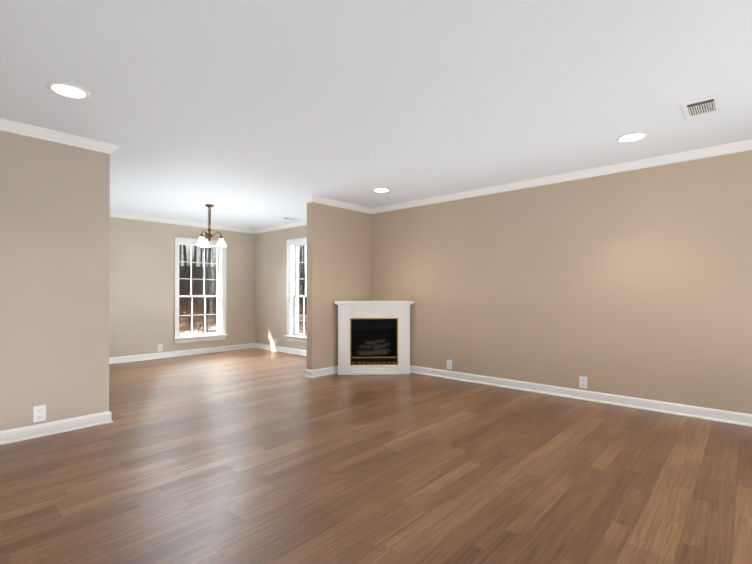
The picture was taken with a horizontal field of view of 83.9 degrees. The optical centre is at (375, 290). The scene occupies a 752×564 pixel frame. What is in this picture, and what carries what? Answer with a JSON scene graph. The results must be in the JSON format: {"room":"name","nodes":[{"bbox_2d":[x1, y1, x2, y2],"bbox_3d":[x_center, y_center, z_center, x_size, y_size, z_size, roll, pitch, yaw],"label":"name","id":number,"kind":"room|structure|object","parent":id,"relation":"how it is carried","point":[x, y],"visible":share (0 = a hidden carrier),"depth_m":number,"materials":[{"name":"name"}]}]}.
{"room":"living room","nodes":[
{"label":"living room","id":0,"kind":"room"},
{"bbox_2d":[0,130,109,430],"bbox_3d":[-3.582,-0.067,2.394,0.115,2.440,3.570,0,0,42],"label":"wall","id":1,"kind":"structure","parent":0,"point":[54,264],"depth_m":3.38,"materials":[{"name":"beige paint"}]},
{"bbox_2d":[33,405,45,421],"bbox_3d":[-2.669,0.976,3.320,0.009,0.125,0.080,0,0,42],"label":"electrical outlet","id":2,"kind":"object","parent":1,"relation":"attached to","point":[39,413],"visible":1,"depth_m":3.32,"materials":[{"name":"white plastic"}]},
{"bbox_2d":[0,411,112,444],"bbox_3d":[-3.510,1.103,2.362,0.027,0.100,3.567,0,0,42],"label":"baseboard","id":3,"kind":"structure","parent":1,"relation":"attached to","point":[62,426],"depth_m":3.38,"materials":[{"name":"white wood"}]},
{"bbox_2d":[0,118,119,154],"bbox_3d":[-3.477,-1.250,2.387,0.060,0.075,3.570,0,0,42],"label":"crown molding","id":4,"kind":"structure","parent":1,"relation":"attached to","point":[10,126],"depth_m":3.38,"materials":[{"name":"white wood"}]},
{"bbox_2d":[109,217,254,357],"bbox_3d":[-3.831,-0.042,7.363,0.200,2.440,3.745,0,0,42],"label":"wall","id":5,"kind":"structure","parent":0,"point":[141,285],"depth_m":7.24,"materials":[{"name":"paint"}]},
{"bbox_2d":[158,344,162,351],"bbox_3d":[-3.758,0.996,7.282,0.009,0.125,0.080,0,0,42],"label":"electrical outlet","id":6,"kind":"object","parent":5,"relation":"attached to","point":[160,347],"visible":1,"depth_m":7.28,"materials":[{"name":"white plastic"}]},
{"bbox_2d":[109,343,255,363],"bbox_3d":[-3.708,1.128,7.325,0.027,0.100,3.630,0,0,42],"label":"baseboard","id":7,"kind":"structure","parent":5,"relation":"attached to","point":[122,359],"depth_m":7.48,"materials":[{"name":"white wood"}]},
{"bbox_2d":[110,211,255,233],"bbox_3d":[-3.695,-1.224,7.325,0.060,0.075,3.630,0,0,42],"label":"crown molding","id":8,"kind":"structure","parent":5,"relation":"attached to","point":[112,214],"depth_m":7.47,"materials":[{"name":"white wood"}]},
{"bbox_2d":[173,237,227,343],"bbox_3d":[-3.338,-0.005,7.897,0.285,1.912,1.028,0,0,42],"label":"dining room window","id":9,"kind":"structure","parent":5,"relation":"in","point":[220,294],"depth_m":7.97,"materials":[{"name":"white wood"}]},
{"bbox_2d":[306,202,371,369],"bbox_3d":[-0.508,-0.048,6.112,0.115,2.440,1.190,0,0,42],"label":"wall","id":10,"kind":"structure","parent":0,"point":[339,254],"depth_m":5.89,"materials":[{"name":"beige paint"}]},
{"bbox_2d":[308,366,337,377],"bbox_3d":[-0.705,1.120,5.794,0.047,0.100,0.515,0,0,42],"label":"baseboard","id":11,"kind":"structure","parent":10,"relation":"attached to","point":[329,370],"depth_m":5.74,"materials":[{"name":"white wood"}]},
{"bbox_2d":[304,195,371,213],"bbox_3d":[-0.490,-1.231,6.021,0.080,0.075,1.190,0,0,42],"label":"crown molding","id":12,"kind":"structure","parent":10,"relation":"attached to","point":[311,198],"depth_m":5.93,"materials":[{"name":"white wood"}]},
{"bbox_2d":[0,348,751,563],"bbox_3d":[-1.398,1.205,2.872,9.800,0.100,7.600,0,0,42],"label":"floor","id":13,"kind":"structure","parent":0,"point":[253,456],"depth_m":2.60,"materials":[{"name":"brown wood"}]},
{"bbox_2d":[334,300,413,374],"bbox_3d":[-0.042,0.661,6.131,1.110,1.022,0.664,0,0,-3],"label":"fireplace","id":14,"kind":"object","parent":13,"relation":"on","point":[373,337],"visible":1,"depth_m":5.86,"materials":[{"name":"white paint"}]},
{"bbox_2d":[0,0,751,229],"bbox_3d":[-1.446,-1.343,3.297,10.420,0.120,8.150,0,0,42],"label":"ceiling","id":15,"kind":"structure","parent":0,"point":[253,114],"depth_m":2.69,"materials":[{"name":"white paint"}]},
{"bbox_2d":[47,82,89,98],"bbox_3d":[-1.972,-1.281,2.687,0.224,0.009,0.224,0,0,42],"label":"recessed light","id":16,"kind":"object","parent":15,"relation":"in","point":[64,89],"visible":1,"depth_m":2.68,"materials":[{"name":"white plastic"}]},
{"bbox_2d":[196,204,226,247],"bbox_3d":[-2.500,-0.963,6.217,0.421,0.609,0.447,0,0,42],"label":"chandelier","id":17,"kind":"object","parent":15,"relation":"hanging from","point":[202,241],"visible":1,"depth_m":6.18,"materials":[{"name":"white glass"}]},
{"bbox_2d":[280,217,298,219],"bbox_3d":[-1.517,-1.258,7.319,0.170,0.009,0.300,0,0,42],"label":"ceiling vent","id":18,"kind":"object","parent":15,"relation":"in","point":[288,218],"visible":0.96,"depth_m":7.29,"materials":[{"name":"silver metal"}]},
{"bbox_2d":[373,188,389,192],"bbox_3d":[0.069,-1.268,5.289,0.224,0.009,0.224,0,0,42],"label":"recessed light","id":19,"kind":"object","parent":15,"relation":"in","point":[381,190],"visible":0.96,"depth_m":5.29,"materials":[{"name":"white plastic"}]},
{"bbox_2d":[616,132,647,142],"bbox_3d":[2.136,-1.277,3.492,0.224,0.009,0.224,0,0,42],"label":"recessed light","id":20,"kind":"object","parent":15,"relation":"in","point":[633,137],"visible":1,"depth_m":3.48,"materials":[{"name":"white"}]},
{"bbox_2d":[680,93,721,119],"bbox_3d":[2.279,-1.280,2.929,0.205,0.009,0.370,0,0,42],"label":"ceiling vent","id":21,"kind":"object","parent":15,"relation":"in","point":[702,107],"visible":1,"depth_m":2.92,"materials":[{"name":"silver metal"}]},
{"bbox_2d":[255,150,751,413],"bbox_3d":[1.065,-0.051,5.640,9.800,2.440,0.200,0,0,42],"label":"wall","id":22,"kind":"structure","parent":0,"point":[636,283],"depth_m":4.46,"materials":[{"name":"beige paint"}]},
{"bbox_2d":[256,343,306,355],"bbox_3d":[-1.327,1.130,7.614,3.115,0.100,0.027,0,0,42],"label":"baseboard","id":23,"kind":"structure","parent":22,"relation":"attached to","point":[260,346],"depth_m":8.03,"materials":[{"name":"white wood"}]},
{"bbox_2d":[256,220,306,233],"bbox_3d":[-1.327,-1.223,7.605,3.085,0.075,0.060,0,0,42],"label":"crown molding","id":24,"kind":"structure","parent":22,"relation":"attached to","point":[302,223],"depth_m":8.01,"materials":[{"name":"white wood"}]},
{"bbox_2d":[285,237,306,342],"bbox_3d":[-1.258,-0.006,7.694,1.028,1.912,0.285,0,0,42],"label":"dining room window","id":25,"kind":"structure","parent":22,"relation":"in","point":[293,296],"depth_m":7.92,"materials":[{"name":"white wood"}]},
{"bbox_2d":[447,360,451,369],"bbox_3d":[0.977,0.987,5.573,0.080,0.125,0.009,0,0,42],"label":"electrical outlet","id":26,"kind":"object","parent":22,"relation":"attached to","point":[449,364],"visible":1,"depth_m":5.57,"materials":[{"name":"white plastic"}]},
{"bbox_2d":[372,139,751,213],"bbox_3d":[2.176,-1.239,4.481,6.070,0.075,0.060,0,0,42],"label":"crown molding","id":27,"kind":"structure","parent":22,"relation":"attached to","point":[746,145],"depth_m":4.41,"materials":[{"name":"white wood"}]},
{"bbox_2d":[410,365,751,426],"bbox_3d":[2.463,1.112,4.235,5.390,0.100,0.027,0,0,42],"label":"baseboard","id":28,"kind":"structure","parent":22,"relation":"attached to","point":[731,417],"depth_m":4.34,"materials":[{"name":"white wood"}]},
{"bbox_2d":[579,376,586,388],"bbox_3d":[2.214,0.982,4.470,0.080,0.125,0.009,0,0,42],"label":"electrical outlet","id":29,"kind":"object","parent":22,"relation":"attached to","point":[582,382],"visible":1,"depth_m":4.47,"materials":[{"name":"white plastic"}]},
{"label":"outside","id":30,"kind":"structure","parent":0,"visible":0},
{"bbox_2d":[179,266,306,334],"bbox_3d":[-3.849,-0.342,33.337,110.000,4.628,105.000,0,0,42],"label":"ground","id":31,"kind":"structure","parent":30,"point":[197,322],"depth_m":23.01,"materials":[{"name":"white snow"}]},
{"bbox_2d":[179,245,306,332],"bbox_3d":[-8.690,-7.964,42.077,52.016,19.800,44.984,0,0,42],"label":"trees","id":32,"kind":"object","parent":31,"relation":"on","point":[209,276],"depth_m":22.64,"materials":[{"name":"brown plant"}]},
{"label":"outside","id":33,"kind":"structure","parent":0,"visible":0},
{"bbox_2d":[179,245,304,266],"bbox_3d":[-2.888,-26.280,15.438,130.605,65.000,130.605,0,0,42],"label":"sky","id":34,"kind":"structure","parent":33,"point":[198,253],"depth_m":72.69,"materials":[{"name":"white"}]}
]}

